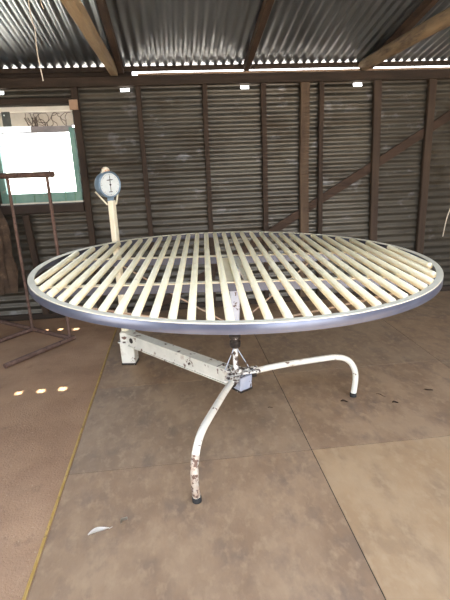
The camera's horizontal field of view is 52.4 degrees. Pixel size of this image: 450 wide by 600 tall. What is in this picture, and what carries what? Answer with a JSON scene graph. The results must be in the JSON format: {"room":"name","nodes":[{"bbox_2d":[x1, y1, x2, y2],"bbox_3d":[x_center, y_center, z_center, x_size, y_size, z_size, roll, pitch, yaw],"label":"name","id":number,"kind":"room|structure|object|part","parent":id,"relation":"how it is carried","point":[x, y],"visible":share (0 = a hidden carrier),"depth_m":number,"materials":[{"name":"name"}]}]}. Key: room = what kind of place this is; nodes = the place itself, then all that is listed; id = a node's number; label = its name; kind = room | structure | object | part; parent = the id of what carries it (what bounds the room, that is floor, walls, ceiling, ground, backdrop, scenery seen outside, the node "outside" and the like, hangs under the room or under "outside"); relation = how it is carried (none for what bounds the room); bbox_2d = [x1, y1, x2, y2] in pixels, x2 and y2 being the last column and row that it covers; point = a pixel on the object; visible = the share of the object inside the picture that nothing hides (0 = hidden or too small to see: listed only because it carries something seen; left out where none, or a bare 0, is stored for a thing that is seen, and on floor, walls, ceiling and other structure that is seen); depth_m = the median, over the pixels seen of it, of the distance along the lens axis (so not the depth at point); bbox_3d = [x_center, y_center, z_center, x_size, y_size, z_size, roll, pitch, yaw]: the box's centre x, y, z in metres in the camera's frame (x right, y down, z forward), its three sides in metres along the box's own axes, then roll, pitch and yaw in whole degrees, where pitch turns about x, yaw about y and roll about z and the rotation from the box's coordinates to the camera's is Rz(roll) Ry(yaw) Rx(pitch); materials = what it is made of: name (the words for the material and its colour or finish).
{"room":"farm building","nodes":[
{"label":"farm building","id":0,"kind":"room"},
{"bbox_2d":[0,79,449,315],"bbox_3d":[-0.110,-1.021,4.578,7.600,2.257,0.014,-4,17,-6],"label":"wall","id":1,"kind":"structure","parent":0,"point":[172,115],"depth_m":4.54,"materials":[{"name":"metal"}]},
{"bbox_2d":[22,215,49,314],"bbox_3d":[-1.862,-0.337,4.519,0.108,1.000,0.052,-4,17,-6],"label":"stud","id":2,"kind":"object","parent":1,"relation":"attached to","point":[26,218],"visible":0.64,"depth_m":4.44,"materials":[{"name":"brown wood"}]},
{"bbox_2d":[0,97,71,105],"bbox_3d":[-2.108,-1.763,4.087,1.438,0.051,0.047,-4,17,-6],"label":"lintel","id":3,"kind":"object","parent":1,"relation":"attached to","point":[20,101],"visible":0.97,"depth_m":4.11,"materials":[{"name":"brown wood"}]},
{"bbox_2d":[0,105,83,205],"bbox_3d":[-1.764,-1.375,4.301,0.900,0.912,0.150,-4,17,-6],"label":"window","id":4,"kind":"structure","parent":1,"relation":"in","point":[17,114],"depth_m":4.29,"materials":[{"name":"teal paint"}]},
{"bbox_2d":[0,112,30,132],"bbox_3d":[-1.919,-1.618,4.168,0.275,0.176,0.061,-4,17,-6],"label":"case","id":5,"kind":"object","parent":4,"relation":"attached to","point":[7,127],"visible":1,"depth_m":4.18,"materials":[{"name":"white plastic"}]},
{"bbox_3d":[-1.978,-1.635,4.140,0.072,0.125,0.012,-4,17,-6],"label":"plate","id":6,"kind":"part","parent":5,"relation":"part of","materials":[{"name":"grey metal"}]},
{"bbox_3d":[-1.775,-1.732,4.161,0.745,0.040,0.030,-4,17,-6],"label":"head rail","id":7,"kind":"part","parent":4,"relation":"part of","materials":[{"name":"beige wood"}]},
{"bbox_3d":[-1.744,-0.938,4.405,0.760,0.014,0.100,-4,17,-6],"label":"sill","id":8,"kind":"part","parent":4,"relation":"part of","materials":[{"name":"wood"}]},
{"bbox_2d":[24,112,69,126],"bbox_3d":[-1.646,-1.678,4.255,0.426,0.122,0.030,-4,17,-6],"label":"vine","id":9,"kind":"object","parent":4,"relation":"attached to","point":[35,120],"visible":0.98,"depth_m":4.25,"materials":[{"name":"plant"}]},
{"bbox_2d":[0,202,84,214],"bbox_3d":[-1.970,-0.857,4.346,1.238,0.088,0.086,-4,17,-6],"label":"window ledge","id":10,"kind":"object","parent":1,"relation":"attached to","point":[72,206],"visible":0.86,"depth_m":4.33,"materials":[{"name":"brown wood"}]},
{"bbox_2d":[0,72,131,77],"bbox_3d":[-2.377,-1.959,4.035,3.080,0.061,0.013,-4,17,-6],"label":"trim","id":11,"kind":"structure","parent":1,"relation":"attached to","point":[103,73],"depth_m":4.12,"materials":[{"name":"brown wood"}]},
{"bbox_2d":[70,87,102,307],"bbox_3d":[-1.322,-0.907,4.425,0.063,2.103,0.050,-4,17,-6],"label":"stud","id":12,"kind":"object","parent":1,"relation":"attached to","point":[74,90],"visible":0.72,"depth_m":4.33,"materials":[{"name":"brown wood"}]},
{"bbox_2d":[69,99,78,109],"bbox_3d":[-1.369,-1.764,4.133,0.075,0.085,0.022,-4,17,-6],"label":"block","id":13,"kind":"object","parent":12,"relation":"attached to","point":[73,104],"visible":1,"depth_m":4.12,"materials":[{"name":"brown wood"}]},
{"bbox_2d":[135,86,157,300],"bbox_3d":[-0.752,-0.946,4.478,0.059,2.103,0.050,-4,17,-6],"label":"stud","id":14,"kind":"object","parent":1,"relation":"attached to","point":[137,88],"visible":0.75,"depth_m":4.35,"materials":[{"name":"brown wood"}]},
{"bbox_2d":[202,84,215,301],"bbox_3d":[-0.153,-0.987,4.537,0.053,2.103,0.050,-4,17,-6],"label":"stud","id":15,"kind":"object","parent":1,"relation":"attached to","point":[204,86],"visible":0.79,"depth_m":4.44,"materials":[{"name":"brown wood"}]},
{"bbox_2d":[0,69,449,89],"bbox_3d":[-0.145,-2.037,4.226,7.560,0.087,0.080,-4,17,-6],"label":"wooden beam","id":16,"kind":"structure","parent":1,"relation":"attached to","point":[421,74],"depth_m":4.21,"materials":[{"name":"brown wood"}]},
{"bbox_2d":[0,60,449,74],"bbox_3d":[-0.152,-2.144,4.220,7.560,0.043,0.042,-4,17,-6],"label":"trim","id":17,"kind":"structure","parent":1,"relation":"attached to","point":[436,62],"depth_m":4.21,"materials":[{"name":"brown wood"}]},
{"bbox_2d":[0,285,449,320],"bbox_3d":[-0.065,0.041,4.859,7.560,0.059,0.053,-4,17,-6],"label":"trim","id":18,"kind":"structure","parent":1,"relation":"attached to","point":[20,317],"depth_m":4.80,"materials":[{"name":"wood"}]},
{"bbox_2d":[260,83,268,298],"bbox_3d":[0.402,-1.025,4.591,0.059,2.103,0.051,-4,17,-6],"label":"stud","id":19,"kind":"object","parent":1,"relation":"attached to","point":[262,85],"visible":0.77,"depth_m":4.48,"materials":[{"name":"brown wood"}]},
{"bbox_2d":[137,67,449,74],"bbox_3d":[1.405,-2.199,4.370,4.430,0.026,0.021,-4,17,-6],"label":"trim","id":20,"kind":"structure","parent":1,"relation":"attached to","point":[415,68],"depth_m":4.28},
{"bbox_2d":[299,82,309,296],"bbox_3d":[0.798,-1.051,4.624,0.098,2.103,0.060,-4,17,-6],"label":"stud","id":21,"kind":"object","parent":1,"relation":"attached to","point":[304,101],"visible":0.76,"depth_m":4.51,"materials":[{"name":"brown wood"}]},
{"bbox_2d":[162,110,449,304],"bbox_3d":[0.913,-0.987,4.687,3.290,1.972,0.022,-4,17,-6],"label":"diagonal brace","id":22,"kind":"object","parent":1,"relation":"attached to","point":[444,118],"visible":0.7,"depth_m":4.66,"materials":[{"name":"brown wood"}]},
{"bbox_2d":[316,82,323,294],"bbox_3d":[0.965,-1.064,4.645,0.064,2.103,0.052,-4,17,-6],"label":"stud","id":23,"kind":"object","parent":1,"relation":"attached to","point":[320,84],"visible":0.81,"depth_m":4.55,"materials":[{"name":"brown wood"}]},
{"bbox_2d":[368,80,381,291],"bbox_3d":[1.534,-1.102,4.699,0.136,2.105,0.052,-4,17,-6],"label":"stud","id":24,"kind":"object","parent":1,"relation":"attached to","point":[377,84],"visible":0.75,"depth_m":4.59,"materials":[{"name":"brown wood"}]},
{"bbox_2d":[413,79,436,288],"bbox_3d":[2.067,-1.139,4.752,0.088,2.104,0.050,-4,17,-6],"label":"stud","id":25,"kind":"object","parent":1,"relation":"attached to","point":[432,83],"visible":0.75,"depth_m":4.66,"materials":[{"name":"brown wood"}]},
{"bbox_2d":[0,0,449,68],"bbox_3d":[0.182,-1.935,0.868,7.591,1.466,6.695,-4,17,-6],"label":"ceiling","id":26,"kind":"structure","parent":0,"point":[147,32],"depth_m":3.64,"materials":[{"name":"metal"}]},
{"bbox_2d":[28,0,43,80],"bbox_3d":[-1.148,-1.670,2.735,0.029,0.659,0.012,-4,17,-6],"label":"string","id":27,"kind":"object","parent":26,"relation":"hanging from","point":[28,0],"visible":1,"depth_m":2.76,"materials":[{"name":"beige fabric"}]},
{"bbox_2d":[60,0,117,75],"bbox_3d":[-0.635,-1.141,0.986,0.067,0.086,6.560,-4,17,-6],"label":"tie beam","id":28,"kind":"structure","parent":26,"relation":"attached to","point":[76,9],"depth_m":2.82,"materials":[{"name":"brown wood"}]},
{"bbox_2d":[95,0,123,73],"bbox_3d":[-0.703,-1.909,1.802,0.057,1.053,4.574,-4,17,-6],"label":"rafter","id":29,"kind":"object","parent":26,"relation":"attached to","point":[101,4],"visible":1,"depth_m":3.43,"materials":[{"name":"brown wood"}]},
{"bbox_2d":[243,0,274,70],"bbox_3d":[0.432,-1.986,1.912,0.057,1.050,4.575,-4,17,-6],"label":"rafter","id":30,"kind":"object","parent":26,"relation":"attached to","point":[267,5],"visible":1,"depth_m":3.56,"materials":[{"name":"brown wood"}]},
{"bbox_2d":[358,7,449,70],"bbox_3d":[1.666,-1.303,1.176,0.129,0.117,6.602,-4,17,-6],"label":"tie beam","id":31,"kind":"structure","parent":26,"relation":"attached to","point":[440,21],"depth_m":3.40,"materials":[{"name":"brown wood"}]},
{"bbox_2d":[370,0,438,68],"bbox_3d":[1.616,-2.067,2.027,0.057,1.052,4.574,-4,17,-6],"label":"rafter","id":32,"kind":"object","parent":26,"relation":"attached to","point":[425,6],"visible":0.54,"depth_m":3.51,"materials":[{"name":"brown wood"}]},
{"bbox_2d":[0,291,449,599],"bbox_3d":[0.300,1.022,1.781,7.700,0.104,6.760,-4,17,-6],"label":"floor","id":33,"kind":"structure","parent":0,"point":[268,526],"depth_m":2.28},
{"bbox_2d":[0,164,75,367],"bbox_3d":[-1.994,-0.341,3.867,1.151,1.503,0.680,8,19,31],"label":"rack","id":34,"kind":"object","parent":33,"relation":"on","point":[47,174],"visible":0.98,"depth_m":3.97,"materials":[{"name":"brown metal"}]},
{"bbox_2d":[0,210,17,294],"bbox_3d":[-2.164,-0.566,4.245,0.370,1.069,0.131,-4,17,-6],"label":"sack","id":35,"kind":"object","parent":34,"relation":"hanging from","point":[8,267],"visible":1,"depth_m":4.30,"materials":[{"name":"brown fabric"}]},
{"bbox_2d":[22,328,116,599],"bbox_3d":[-0.786,0.870,2.260,0.012,0.006,5.200,-4,17,-6],"label":"trim","id":36,"kind":"structure","parent":33,"relation":"on","point":[84,421],"depth_m":2.14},
{"bbox_2d":[88,527,109,534],"bbox_3d":[-0.523,0.957,1.909,0.101,0.009,0.027,-10,18,-25],"label":"fallen leaf","id":37,"kind":"object","parent":33,"relation":"on","point":[97,529],"visible":1,"depth_m":1.91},
{"bbox_2d":[27,167,443,503],"bbox_3d":[0.054,-0.008,2.541,2.068,1.463,2.068,0,17,6],"label":"table","id":38,"kind":"object","parent":33,"relation":"on","point":[107,183],"visible":1,"depth_m":2.14,"materials":[{"name":"white metal"}]},
{"bbox_3d":[-0.827,-0.897,3.164,0.068,0.046,0.068,-4,17,-6],"label":"knob","id":39,"kind":"part","parent":38,"relation":"part of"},
{"bbox_3d":[-0.781,-0.235,3.363,0.048,0.975,0.048,5,18,23],"label":"dial post","id":40,"kind":"part","parent":38,"relation":"part of","materials":[{"name":"beige paint"}]},
{"bbox_3d":[-0.340,0.082,2.269,0.948,0.348,0.010,-14,20,-34],"label":"tie rod","id":41,"kind":"part","parent":38,"relation":"part of","materials":[{"name":"metal"}]},
{"bbox_3d":[-0.280,-0.028,2.635,0.671,0.343,0.010,3,17,16],"label":"tie rod","id":42,"kind":"part","parent":38,"relation":"part of","materials":[{"name":"metal"}]},
{"bbox_3d":[-0.041,0.654,2.316,0.036,0.296,0.727,3,17,16],"label":"leg","id":43,"kind":"part","parent":38,"relation":"part of","materials":[{"name":"white paint"}]},
{"bbox_3d":[0.036,-0.239,2.707,1.976,0.079,0.005,-3,17,-2],"label":"cross rail","id":44,"kind":"part","parent":38,"relation":"part of","materials":[{"name":"beige wood"}]},
{"bbox_3d":[0.025,-0.165,2.423,0.078,0.008,0.585,-3,17,-2],"label":"plate","id":45,"kind":"part","parent":38,"relation":"part of","materials":[{"name":"beige paint"}]},
{"bbox_3d":[0.061,0.345,2.646,0.048,0.157,0.048,-4,17,-6],"label":"post","id":46,"kind":"part","parent":38,"relation":"part of","materials":[{"name":"metal"}]},
{"bbox_3d":[0.081,0.411,2.662,0.251,0.030,0.269,-4,17,-6],"label":"hub plate","id":47,"kind":"part","parent":38,"relation":"part of","materials":[{"name":"paint"}]},
{"bbox_3d":[0.066,-0.062,2.116,1.883,0.077,0.005,-3,17,-2],"label":"cross rail","id":48,"kind":"part","parent":38,"relation":"part of","materials":[{"name":"beige wood"}]},
{"bbox_3d":[0.304,-0.059,2.665,0.558,0.337,0.010,-11,18,-26],"label":"tie rod","id":49,"kind":"part","parent":38,"relation":"part of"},
{"bbox_3d":[0.482,0.492,2.791,0.729,0.296,0.036,-6,17,-12],"label":"leg","id":50,"kind":"part","parent":38,"relation":"part of","materials":[{"name":"white paint"}]},
{"bbox_3d":[0.407,0.058,2.269,0.887,0.336,0.010,11,21,37],"label":"tie rod","id":51,"kind":"part","parent":38,"relation":"part of","materials":[{"name":"metal"}]}
]}

